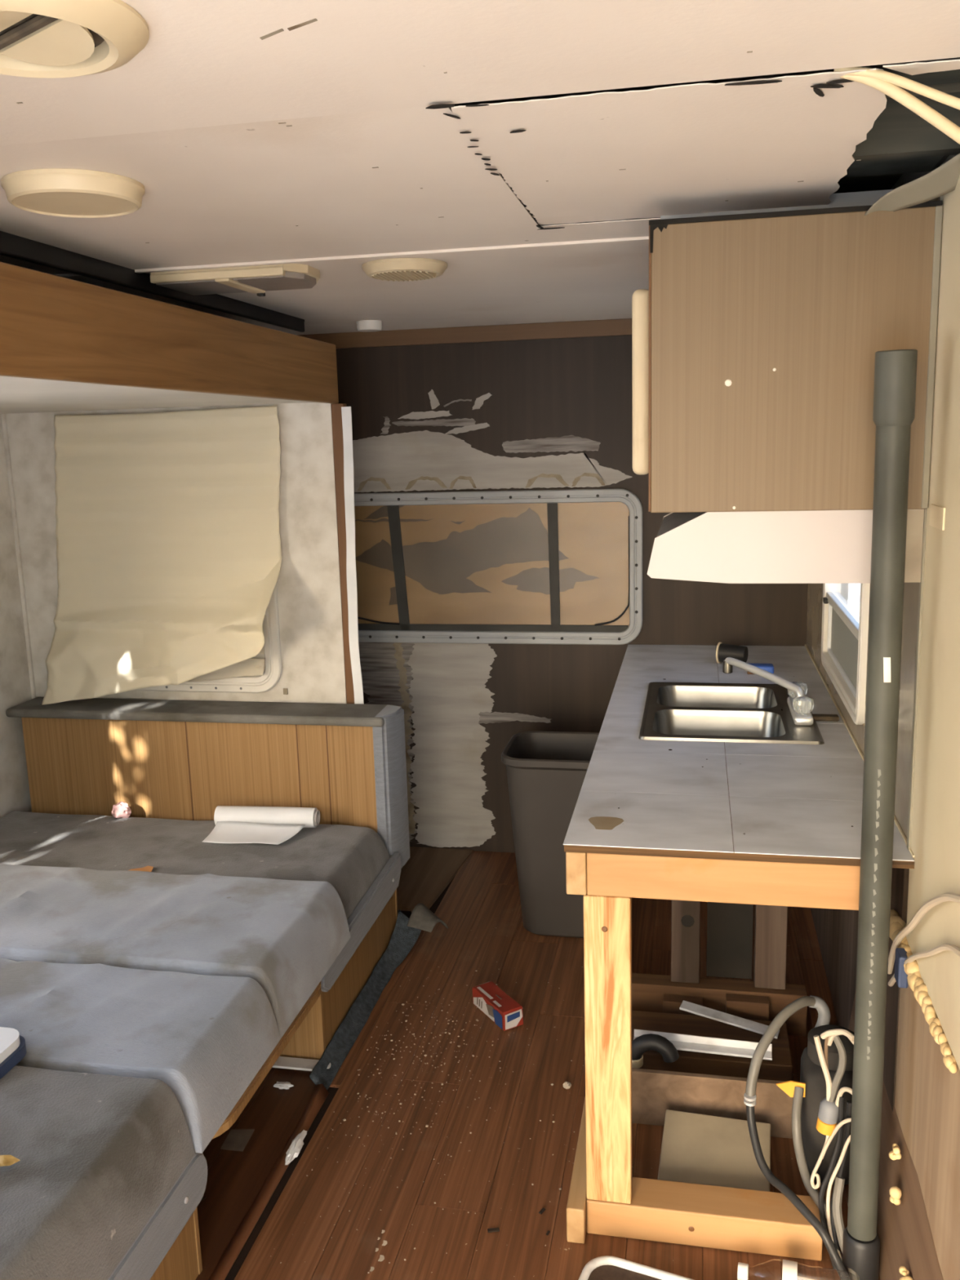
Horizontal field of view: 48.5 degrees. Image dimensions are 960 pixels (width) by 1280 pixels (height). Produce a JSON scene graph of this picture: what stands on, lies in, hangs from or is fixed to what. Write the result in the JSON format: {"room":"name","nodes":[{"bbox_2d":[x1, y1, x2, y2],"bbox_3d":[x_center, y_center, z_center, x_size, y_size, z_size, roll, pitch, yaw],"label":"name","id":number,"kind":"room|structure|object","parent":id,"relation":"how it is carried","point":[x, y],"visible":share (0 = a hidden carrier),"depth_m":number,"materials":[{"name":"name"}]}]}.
{"room":"damaged room","nodes":[
{"label":"damaged room","id":0,"kind":"room"},
{"bbox_2d":[0,0,959,334],"bbox_3d":[-0.567,-0.797,1.867,2.735,0.190,4.070,1,11,11],"label":"ceiling","id":1,"kind":"structure","parent":0,"point":[251,131],"depth_m":1.43,"materials":[{"name":"beige wood"}]},
{"bbox_2d":[0,168,145,217],"bbox_3d":[-0.619,-0.679,1.630,0.206,0.029,0.206,1,11,11],"label":"recessed light","id":2,"kind":"object","parent":1,"relation":"in","point":[56,192],"visible":1,"depth_m":1.58,"materials":[{"name":"beige plastic"}]},
{"bbox_2d":[0,0,149,78],"bbox_3d":[-0.434,-0.572,1.006,0.236,0.022,0.236,1,11,11],"label":"ceiling vent","id":3,"kind":"object","parent":1,"relation":"in","point":[39,38],"visible":1,"depth_m":1.01,"materials":[{"name":"beige plastic"}]},
{"bbox_2d":[150,263,319,296],"bbox_3d":[-0.553,-0.838,2.494,0.355,0.040,0.227,1,11,11],"label":"ceiling vent","id":4,"kind":"object","parent":1,"relation":"in","point":[259,279],"visible":1,"depth_m":2.42,"materials":[{"name":"beige plastic"}]},
{"bbox_2d":[257,292,265,296],"bbox_3d":[-0.533,-0.843,2.598,0.017,0.010,0.017,1,11,11],"label":"switch","id":5,"kind":"object","parent":4,"relation":"attached to","point":[259,294],"depth_m":2.59,"materials":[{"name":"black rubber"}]},
{"bbox_2d":[54,235,648,277],"bbox_3d":[-0.494,-0.833,2.356,2.685,0.010,0.018,1,11,11],"label":"trim","id":6,"kind":"structure","parent":1,"relation":"attached to","point":[636,238],"depth_m":2.29,"materials":[{"name":"plastic"}]},
{"bbox_2d":[355,320,382,332],"bbox_3d":[-0.369,-1.047,3.560,0.086,0.031,0.086,1,11,11],"label":"ceiling sensor","id":7,"kind":"object","parent":1,"relation":"attached to","point":[365,326],"visible":1,"depth_m":3.53,"materials":[{"name":"white plastic"}]},
{"bbox_2d":[361,257,447,281],"bbox_3d":[-0.172,-0.847,2.447,0.196,0.026,0.196,1,11,11],"label":"ceiling vent","id":8,"kind":"object","parent":1,"relation":"in","point":[393,269],"visible":1,"depth_m":2.39,"materials":[{"name":"beige plastic"}]},
{"bbox_2d":[833,66,959,110],"bbox_3d":[0.543,-0.462,0.960,0.165,0.294,0.623,-4,11,-10],"label":"cable","id":9,"kind":"object","parent":1,"relation":"hanging from","point":[940,96],"visible":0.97,"depth_m":1.19,"materials":[{"name":"beige plastic"}]},
{"bbox_2d":[840,75,959,144],"bbox_3d":[0.541,-0.413,0.970,0.157,0.397,0.628,-3,11,-9],"label":"cable","id":10,"kind":"object","parent":1,"relation":"hanging from","point":[896,93],"visible":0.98,"depth_m":1.19,"materials":[{"name":"beige plastic"}]},
{"bbox_2d":[195,846,879,1279],"bbox_3d":[-0.525,1.230,2.250,2.705,0.064,4.070,1,11,11],"label":"floor","id":11,"kind":"structure","parent":0,"point":[476,894],"depth_m":2.50,"materials":[{"name":"laminate"}]},
{"bbox_2d":[107,1152,207,1279],"bbox_3d":[-1.318,1.216,1.563,1.360,0.268,1.351,1,11,11],"label":"bench","id":12,"kind":"object","parent":11,"relation":"on","point":[168,1247],"visible":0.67,"depth_m":1.94,"materials":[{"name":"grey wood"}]},
{"bbox_2d":[0,1066,195,1279],"bbox_3d":[-1.331,1.003,1.511,1.353,0.167,1.297,1,11,11],"label":"seat cushion","id":13,"kind":"object","parent":12,"relation":"on","point":[98,1154],"visible":0.99,"depth_m":1.80,"materials":[{"name":"grey fabric"}]},
{"bbox_2d":[0,1155,20,1166],"bbox_3d":[-0.792,0.856,1.732,0.082,0.023,0.044,-7,12,-25],"label":"dry leaf","id":14,"kind":"object","parent":13,"relation":"on","point":[5,1160],"visible":1,"depth_m":1.75,"materials":[{"name":"brown plant"}]},
{"bbox_2d":[0,1026,26,1079],"bbox_3d":[-1.014,0.791,2.046,0.258,0.041,0.150,1,11,11],"label":"case","id":15,"kind":"object","parent":13,"relation":"on","point":[12,1045],"visible":1,"depth_m":2.04,"materials":[{"name":"blue plastic"}]},
{"bbox_2d":[0,262,364,817],"bbox_3d":[-1.325,0.322,1.946,1.240,1.886,3.510,1,11,11],"label":"slide room","id":16,"kind":"object","parent":11,"relation":"on","point":[68,347],"visible":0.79,"depth_m":3.40,"materials":[{"name":"wood"}]},
{"bbox_2d":[132,582,281,693],"bbox_3d":[-1.019,-0.214,3.553,0.715,0.790,0.017,1,11,11],"label":"window","id":17,"kind":"structure","parent":16,"relation":"attached to","point":[270,651],"depth_m":3.55,"materials":[{"name":"white plastic"}]},
{"bbox_2d":[41,405,281,705],"bbox_3d":[-1.060,-0.254,3.442,0.854,0.956,0.195,1,11,11],"label":"window shade","id":18,"kind":"object","parent":17,"relation":"attached to","point":[169,553],"visible":1,"depth_m":3.50,"materials":[{"name":"beige fabric"}]},
{"bbox_2d":[5,697,409,1059],"bbox_3d":[-0.975,0.648,3.243,1.360,0.748,0.902,1,11,11],"label":"bench","id":19,"kind":"object","parent":11,"relation":"on","point":[172,759],"visible":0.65,"depth_m":3.45,"materials":[{"name":"brown wood"}]},
{"bbox_2d":[0,811,390,919],"bbox_3d":[-0.986,0.688,3.261,1.332,0.135,0.507,1,11,11],"label":"seat cushion","id":20,"kind":"object","parent":19,"relation":"on","point":[349,858],"visible":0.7,"depth_m":3.21,"materials":[{"name":"grey fabric"}]},
{"bbox_2d":[111,801,131,817],"bbox_3d":[-1.181,0.557,3.503,0.068,0.053,0.048,1,11,11],"label":"crumpled tissue","id":21,"kind":"object","parent":20,"relation":"on","point":[122,809],"visible":1,"depth_m":3.49,"materials":[{"name":"white paper"}]},
{"bbox_2d":[128,866,153,871],"bbox_3d":[-0.975,0.655,3.043,0.082,0.003,0.046,-2,11,-2],"label":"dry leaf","id":22,"kind":"object","parent":20,"relation":"on","point":[148,868],"visible":0.7,"depth_m":3.04,"materials":[{"name":"orange plant"}]},
{"bbox_2d":[202,805,319,844],"bbox_3d":[-0.675,0.568,3.298,0.326,0.066,0.186,0,11,7],"label":"roll","id":23,"kind":"object","parent":20,"relation":"on","point":[275,825],"visible":1,"depth_m":3.31,"materials":[{"name":"white paper"}]},
{"bbox_2d":[220,1128,254,1151],"bbox_3d":[-0.563,1.159,2.477,0.060,0.001,0.080,1,11,11],"label":"paper square","id":24,"kind":"object","parent":11,"relation":"on","point":[237,1140],"visible":1,"depth_m":2.47,"materials":[{"name":"brown paper"}]},
{"bbox_2d":[212,981,321,1138],"bbox_3d":[-1.079,1.026,2.534,1.304,0.265,0.679,1,11,11],"label":"table","id":25,"kind":"object","parent":11,"relation":"on","point":[275,1054],"visible":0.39,"depth_m":2.31,"materials":[{"name":"brown wood"}]},
{"bbox_2d":[0,957,280,1153],"bbox_3d":[-1.149,0.845,2.326,1.345,0.169,0.396,1,11,11],"label":"cushion","id":26,"kind":"object","parent":25,"relation":"on","point":[206,1037],"visible":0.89,"depth_m":2.20,"materials":[{"name":"grey fabric"}]},
{"bbox_2d":[0,863,351,1039],"bbox_3d":[-1.061,0.757,2.757,1.345,0.179,0.508,1,11,11],"label":"cushion","id":27,"kind":"object","parent":25,"relation":"on","point":[284,935],"visible":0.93,"depth_m":2.64,"materials":[{"name":"grey fabric"}]},
{"bbox_2d":[208,1084,328,1279],"bbox_3d":[-0.581,1.293,1.697,0.033,0.027,1.960,1,11,11],"label":"threshold strip","id":28,"kind":"object","parent":11,"relation":"on","point":[320,1093],"visible":0.92,"depth_m":2.28,"materials":[{"name":"brown wood"}]},
{"bbox_2d":[273,1081,293,1089],"bbox_3d":[-0.491,1.115,2.672,0.054,0.012,0.025,1,11,11],"label":"paper wad","id":29,"kind":"object","parent":11,"relation":"on","point":[281,1085],"visible":1,"depth_m":2.67,"materials":[{"name":"white paper"}]},
{"bbox_2d":[284,1129,306,1164],"bbox_3d":[-0.417,1.147,2.412,0.028,0.024,0.118,0,11,7],"label":"paper wad","id":30,"kind":"object","parent":11,"relation":"on","point":[297,1143],"visible":1,"depth_m":2.40,"materials":[{"name":"white paper"}]},
{"bbox_2d":[271,1056,330,1071],"bbox_3d":[-0.498,1.096,2.754,0.236,0.018,0.042,1,11,11],"label":"metal bracket","id":31,"kind":"object","parent":11,"relation":"on","point":[282,1062],"visible":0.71,"depth_m":2.74,"materials":[{"name":"white metal"}]},
{"bbox_2d":[200,1196,550,1235],"bbox_3d":[-0.227,1.196,2.224,0.747,0.003,0.077,-1,11,6],"label":"flakes","id":32,"kind":"object","parent":11,"relation":"on","point":[493,1229],"visible":0.92,"depth_m":2.17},
{"bbox_2d":[309,902,448,1089],"bbox_3d":[-0.308,0.981,3.062,0.144,0.122,0.873,2,11,19],"label":"carpet strip","id":33,"kind":"object","parent":11,"relation":"on","point":[406,931],"visible":0.99,"depth_m":3.10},
{"bbox_2d":[270,959,583,1276],"bbox_3d":[-0.053,1.125,2.581,0.597,0.002,1.493,1,11,11],"label":"crumbs","id":34,"kind":"object","parent":11,"relation":"on","point":[406,1020],"visible":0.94,"depth_m":2.71,"materials":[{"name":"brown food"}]},
{"bbox_2d":[472,981,523,1031],"bbox_3d":[0.048,1.020,2.980,0.065,0.053,0.177,-8,12,-29],"label":"carton","id":35,"kind":"object","parent":11,"relation":"on","point":[493,1002],"visible":1,"depth_m":2.95,"materials":[{"name":"red cardboard"}]},
{"bbox_2d":[501,731,599,937],"bbox_3d":[0.275,0.637,3.484,0.367,0.608,0.332,1,11,11],"label":"waste bin","id":36,"kind":"object","parent":11,"relation":"on","point":[546,771],"visible":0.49,"depth_m":3.38,"materials":[{"name":"grey plastic"}]},
{"bbox_2d":[563,1081,571,1088],"bbox_3d":[0.215,1.101,2.640,0.021,0.012,0.026,1,11,11],"label":"paper wad","id":37,"kind":"object","parent":11,"relation":"on","point":[566,1085],"visible":1,"depth_m":2.63,"materials":[{"name":"white paper"}]},
{"bbox_2d":[578,1255,693,1279],"bbox_3d":[0.302,1.230,1.878,0.316,0.035,0.291,3,12,24],"label":"screen frame","id":38,"kind":"object","parent":11,"relation":"on","point":[606,1267],"visible":1,"depth_m":2.02,"materials":[{"name":"white paint"}]},
{"bbox_2d":[631,1033,679,1068],"bbox_3d":[0.409,0.978,2.546,0.130,0.078,0.046,1,11,11],"label":"pipe elbow","id":39,"kind":"object","parent":11,"relation":"on","point":[643,1043],"visible":0.87,"depth_m":2.53,"materials":[{"name":"black plastic"}]},
{"bbox_2d":[631,1010,792,1081],"bbox_3d":[0.570,1.042,2.702,0.410,0.084,0.200,1,11,11],"label":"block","id":40,"kind":"object","parent":11,"relation":"on","point":[780,1068],"visible":0.38,"depth_m":2.63,"materials":[{"name":"brown wood"}]},
{"bbox_2d":[633,1029,772,1060],"bbox_3d":[0.538,0.982,2.590,0.330,0.024,0.034,1,11,14],"label":"trim","id":41,"kind":"structure","parent":40,"relation":"on","point":[717,1046],"depth_m":2.59,"materials":[{"name":"paint"}]},
{"bbox_2d":[631,1067,793,1138],"bbox_3d":[0.511,1.064,2.458,0.430,0.134,0.014,1,11,11],"label":"panel","id":42,"kind":"object","parent":11,"relation":"on","point":[654,1092],"visible":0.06,"depth_m":2.45,"materials":[{"name":"brown wood"}]},
{"bbox_2d":[657,1109,770,1191],"bbox_3d":[0.506,1.124,2.299,0.230,0.073,0.223,1,11,15],"label":"board","id":43,"kind":"object","parent":11,"relation":"on","point":[696,1148],"visible":0.54,"depth_m":2.31,"materials":[{"name":"beige wood"}]},
{"bbox_2d":[631,899,807,1035],"bbox_3d":[0.621,0.719,2.838,0.490,0.667,0.122,1,11,11],"label":"frame","id":44,"kind":"object","parent":11,"relation":"on","point":[729,925],"visible":0.38,"depth_m":2.87,"materials":[{"name":"brown wood"}]},
{"bbox_2d":[563,644,914,1261],"bbox_3d":[0.664,0.612,2.958,0.624,0.830,2.006,1,11,11],"label":"counter","id":45,"kind":"object","parent":11,"relation":"on","point":[763,824],"depth_m":2.11,"materials":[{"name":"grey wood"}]},
{"bbox_2d":[715,642,748,662],"bbox_3d":[0.833,0.045,3.520,0.091,0.070,0.070,4,12,29],"label":"cup","id":46,"kind":"object","parent":45,"relation":"on","point":[723,651],"visible":0.98,"depth_m":3.50,"materials":[{"name":"black plastic"}]},
{"bbox_2d":[638,681,839,744],"bbox_3d":[0.710,0.263,2.939,0.509,0.165,0.620,1,11,11],"label":"sink","id":47,"kind":"object","parent":45,"relation":"in","point":[740,713],"depth_m":2.93,"materials":[{"name":"metal"}]},
{"bbox_2d":[746,662,773,674],"bbox_3d":[0.889,0.091,3.384,0.082,0.025,0.059,1,11,11],"label":"sponge","id":48,"kind":"object","parent":45,"relation":"on","point":[767,667],"visible":0.48,"depth_m":3.36,"materials":[{"name":"blue plastic"}]},
{"bbox_2d":[722,657,813,725],"bbox_3d":[0.826,0.130,2.927,0.142,0.108,0.414,-5,11,-15],"label":"faucet","id":49,"kind":"object","parent":45,"relation":"on","point":[801,706],"visible":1,"depth_m":2.87,"materials":[{"name":"silver metal"}]},
{"bbox_2d":[816,1097,838,1135],"bbox_3d":[0.677,0.925,2.076,0.043,0.069,0.037,1,11,11],"label":"connector","id":50,"kind":"object","parent":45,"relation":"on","point":[828,1115],"visible":0.98,"depth_m":2.06,"materials":[{"name":"grey plastic"}]},
{"bbox_2d":[813,1035,831,1101],"bbox_3d":[0.666,0.831,2.071,0.014,0.126,0.043,-11,14,-42],"label":"loose wire","id":51,"kind":"object","parent":50,"relation":"attached to","point":[820,1054],"visible":1,"depth_m":2.06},
{"bbox_2d":[820,1135,829,1158],"bbox_3d":[0.674,0.987,2.084,0.020,0.059,0.008,1,11,11],"label":"loose wire","id":52,"kind":"object","parent":50,"relation":"hanging from","point":[827,1136],"visible":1,"depth_m":2.08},
{"bbox_2d":[810,1117,851,1189],"bbox_3d":[0.686,0.996,2.069,0.083,0.175,0.016,5,12,30],"label":"loose wire","id":53,"kind":"object","parent":50,"relation":"attached to","point":[839,1125],"visible":0.93,"depth_m":2.08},
{"bbox_2d":[828,1035,846,1102],"bbox_3d":[0.691,0.829,2.063,0.030,0.133,0.035,4,12,30],"label":"loose wire","id":54,"kind":"object","parent":50,"relation":"attached to","point":[840,1071],"visible":0.98,"depth_m":2.06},
{"bbox_2d":[824,1036,828,1069],"bbox_3d":[0.676,0.819,2.071,0.015,0.123,0.027,1,11,11],"label":"loose wire","id":55,"kind":"object","parent":54,"relation":"attached to","point":[826,1038],"visible":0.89,"depth_m":2.07,"materials":[{"name":"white plastic"}]},
{"bbox_2d":[820,1028,853,1040],"bbox_3d":[0.684,0.758,2.040,0.014,0.040,0.076,-9,13,-33],"label":"loose wire","id":56,"kind":"object","parent":55,"relation":"attached to","point":[826,1033],"visible":0.96,"depth_m":2.04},
{"bbox_2d":[827,1035,853,1045],"bbox_3d":[0.695,0.767,2.045,0.014,0.044,0.065,-9,13,-35],"label":"loose wire","id":57,"kind":"object","parent":54,"relation":"attached to","point":[830,1039],"visible":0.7,"depth_m":2.06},
{"bbox_2d":[835,1086,852,1106],"bbox_3d":[0.703,0.879,2.044,0.011,0.050,0.048,-11,14,-41],"label":"loose wire","id":58,"kind":"object","parent":50,"relation":"attached to","point":[842,1090],"visible":0.81,"depth_m":2.05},
{"bbox_2d":[743,995,850,1279],"bbox_3d":[0.636,1.002,2.128,0.196,0.372,0.547,0,11,9],"label":"supply hose","id":59,"kind":"object","parent":11,"relation":"on","point":[813,1002],"visible":0.95,"depth_m":2.22,"materials":[{"name":"grey plastic"}]},
{"bbox_2d":[737,1258,858,1279],"bbox_3d":[0.587,1.187,1.968,0.216,0.067,0.067,2,11,17],"label":"metal frame","id":60,"kind":"object","parent":11,"relation":"on","point":[789,1272],"visible":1,"depth_m":1.97,"materials":[{"name":"white metal"}]},
{"bbox_2d":[775,1024,853,1185],"bbox_3d":[0.724,0.997,2.298,0.180,0.314,0.142,1,11,11],"label":"pump","id":61,"kind":"object","parent":11,"relation":"on","point":[812,1079],"visible":0.55,"depth_m":2.24,"materials":[{"name":"black plastic"}]},
{"bbox_2d":[791,1086,826,1218],"bbox_3d":[0.663,1.027,2.150,0.037,0.167,0.199,-2,11,-3],"label":"hose","id":62,"kind":"object","parent":61,"relation":"attached to","point":[805,1174],"visible":0.81,"depth_m":2.18,"materials":[{"name":"grey plastic"}]},
{"bbox_2d":[817,1095,844,1269],"bbox_3d":[0.673,1.040,2.050,0.041,0.315,0.090,2,11,19],"label":"loose wire","id":63,"kind":"object","parent":11,"relation":"on","point":[841,1103],"visible":0.81,"depth_m":2.06,"materials":[{"name":"black rubber"}]},
{"bbox_2d":[831,1176,859,1279],"bbox_3d":[0.691,1.135,1.978,0.032,0.162,0.220,-1,11,3],"label":"hose","id":64,"kind":"object","parent":11,"relation":"on","point":[838,1186],"visible":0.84,"depth_m":2.04,"materials":[{"name":"white plastic"}]},
{"bbox_2d":[842,349,917,1279],"bbox_3d":[0.686,0.377,1.845,0.066,1.700,0.116,3,12,25],"label":"drain pipe","id":65,"kind":"object","parent":11,"relation":"on","point":[895,371],"visible":1,"depth_m":1.80,"materials":[{"name":"grey plastic"}]},
{"bbox_2d":[826,1134,850,1261],"bbox_3d":[0.692,1.067,2.024,0.059,0.265,0.076,1,11,11],"label":"loose wire","id":66,"kind":"object","parent":65,"relation":"attached to","point":[846,1145],"visible":0.73,"depth_m":2.05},
{"bbox_2d":[830,1100,851,1252],"bbox_3d":[0.690,1.046,2.042,0.036,0.307,0.100,2,11,18],"label":"loose wire","id":67,"kind":"object","parent":65,"relation":"attached to","point":[848,1112],"visible":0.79,"depth_m":2.05,"materials":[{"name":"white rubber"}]},
{"bbox_2d":[866,768,880,1060],"bbox_3d":[0.680,0.483,1.844,0.006,0.545,0.018,4,12,27],"label":"print","id":68,"kind":"object","parent":65,"relation":"attached to","point":[873,775],"depth_m":1.84},
{"bbox_2d":[336,334,808,853],"bbox_3d":[-0.136,-0.182,4.036,2.735,2.160,0.053,1,11,11],"label":"wall","id":69,"kind":"structure","parent":0,"point":[544,414],"depth_m":3.91,"materials":[{"name":"brown paint"}]},
{"bbox_2d":[296,318,631,348],"bbox_3d":[-0.193,-1.092,3.840,2.685,0.055,0.014,1,11,11],"label":"trim","id":70,"kind":"structure","parent":69,"relation":"attached to","point":[607,327],"depth_m":3.80,"materials":[{"name":"brown wood"}]},
{"bbox_2d":[354,488,642,644],"bbox_3d":[-0.118,-0.267,3.975,1.433,0.565,0.030,1,11,11],"label":"window","id":71,"kind":"structure","parent":69,"relation":"in","point":[532,566],"depth_m":3.94,"materials":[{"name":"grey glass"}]},
{"bbox_2d":[806,154,959,1279],"bbox_3d":[0.767,0.213,1.791,0.090,2.160,4.070,1,11,11],"label":"wall","id":72,"kind":"structure","parent":0,"point":[921,1107],"depth_m":1.77,"materials":[{"name":"beige paint"}]},
{"bbox_2d":[679,1000,779,1039],"bbox_3d":[0.639,0.973,2.737,0.249,0.036,0.040,3,12,24],"label":"trim","id":73,"kind":"structure","parent":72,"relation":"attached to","point":[707,1012],"depth_m":2.74,"materials":[{"name":"paint"}]},
{"bbox_2d":[631,200,942,512],"bbox_3d":[0.598,-0.556,2.275,0.504,0.493,0.978,1,11,11],"label":"upper cabinet","id":74,"kind":"object","parent":72,"relation":"attached to","point":[757,337],"visible":0.99,"depth_m":1.80,"materials":[{"name":"brown wood"}]},
{"bbox_2d":[647,509,924,583],"bbox_3d":[0.583,-0.212,2.127,0.470,0.128,0.529,1,11,11],"label":"range hood","id":75,"kind":"object","parent":74,"relation":"attached to","point":[812,546],"visible":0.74,"depth_m":1.88,"materials":[{"name":"white metal"}]},
{"bbox_2d":[806,583,826,682],"bbox_3d":[1.097,-0.490,3.390,0.028,1.145,0.600,1,11,11],"label":"backsplash","id":76,"kind":"structure","parent":72,"relation":"on","point":[815,591],"depth_m":3.50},
{"bbox_2d":[826,671,864,754],"bbox_3d":[0.980,0.164,2.839,0.028,0.070,0.750,1,11,11],"label":"backsplash","id":77,"kind":"structure","parent":72,"relation":"on","point":[858,731],"depth_m":2.72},
{"bbox_2d":[821,583,870,724],"bbox_3d":[0.962,-0.154,2.786,0.048,0.595,0.760,1,11,11],"label":"window","id":78,"kind":"structure","parent":72,"relation":"in","point":[844,639],"depth_m":2.78,"materials":[{"name":"white plastic"}]},
{"bbox_2d":[804,644,914,857],"bbox_3d":[0.962,0.201,2.839,0.005,0.005,1.970,1,11,11],"label":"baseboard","id":79,"kind":"structure","parent":72,"relation":"attached to","point":[898,825],"depth_m":2.70,"materials":[{"name":"beige plastic"}]},
{"bbox_2d":[888,1143,901,1159],"bbox_3d":[0.769,0.950,1.979,0.021,0.027,0.028,1,11,11],"label":"foam blob","id":80,"kind":"object","parent":72,"relation":"attached to","point":[895,1154],"visible":1,"depth_m":1.97,"materials":[{"name":"beige plastic"}]},
{"bbox_2d":[888,1186,902,1204],"bbox_3d":[0.756,1.009,1.942,0.022,0.037,0.034,1,11,11],"label":"foam blob","id":81,"kind":"object","parent":72,"relation":"attached to","point":[895,1193],"visible":1,"depth_m":1.93,"materials":[{"name":"beige plastic"}]},
{"bbox_2d":[898,1266,913,1279],"bbox_3d":[0.729,1.091,1.824,0.022,0.024,0.034,1,11,11],"label":"foam blob","id":82,"kind":"object","parent":72,"relation":"attached to","point":[903,1270],"visible":1,"depth_m":1.82,"materials":[{"name":"beige plastic"}]},
{"bbox_2d":[864,153,959,215],"bbox_3d":[0.681,-0.700,1.681,0.055,0.072,0.218,-7,12,-26],"label":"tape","id":83,"kind":"object","parent":72,"relation":"attached to","point":[943,180],"visible":0.93,"depth_m":1.66,"materials":[{"name":"beige plastic"}]},
{"bbox_2d":[888,909,957,1073],"bbox_3d":[0.754,0.586,1.835,0.035,0.047,0.534,1,11,11],"label":"bead","id":84,"kind":"object","parent":72,"relation":"attached to","point":[915,981],"visible":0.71,"depth_m":1.77},
{"bbox_2d":[887,893,959,974],"bbox_3d":[0.724,0.491,1.746,0.017,0.358,0.468,0,11,10],"label":"wire","id":85,"kind":"object","parent":72,"relation":"attached to","point":[944,897],"visible":0.95,"depth_m":1.79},
{"bbox_2d":[888,943,959,986],"bbox_3d":[0.726,0.545,1.734,0.014,0.318,0.525,0,11,10],"label":"wire","id":86,"kind":"object","parent":72,"relation":"attached to","point":[943,947],"visible":0.82,"depth_m":1.70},
{"bbox_2d":[894,947,908,987],"bbox_3d":[0.756,0.588,1.912,0.018,0.060,0.040,1,11,11],"label":"tape","id":87,"kind":"object","parent":86,"relation":"attached to","point":[900,976],"visible":0.89,"depth_m":1.90,"materials":[{"name":"blue plastic"}]},
{"bbox_2d":[906,195,942,849],"bbox_3d":[0.764,-0.171,1.830,0.010,1.120,0.017,1,11,11],"label":"trim","id":88,"kind":"structure","parent":72,"relation":"attached to","point":[940,198],"depth_m":1.87,"materials":[{"name":"grey metal"}]},
{"label":"outside","id":89,"kind":"structure","parent":0,"visible":0},
{"bbox_2d":[853,583,860,622],"bbox_3d":[0.063,2.240,0.419,60.000,0.100,80.000,1,11,11],"label":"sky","id":90,"kind":"structure","parent":89,"point":[856,587],"depth_m":14.18,"materials":[{"name":"white"}]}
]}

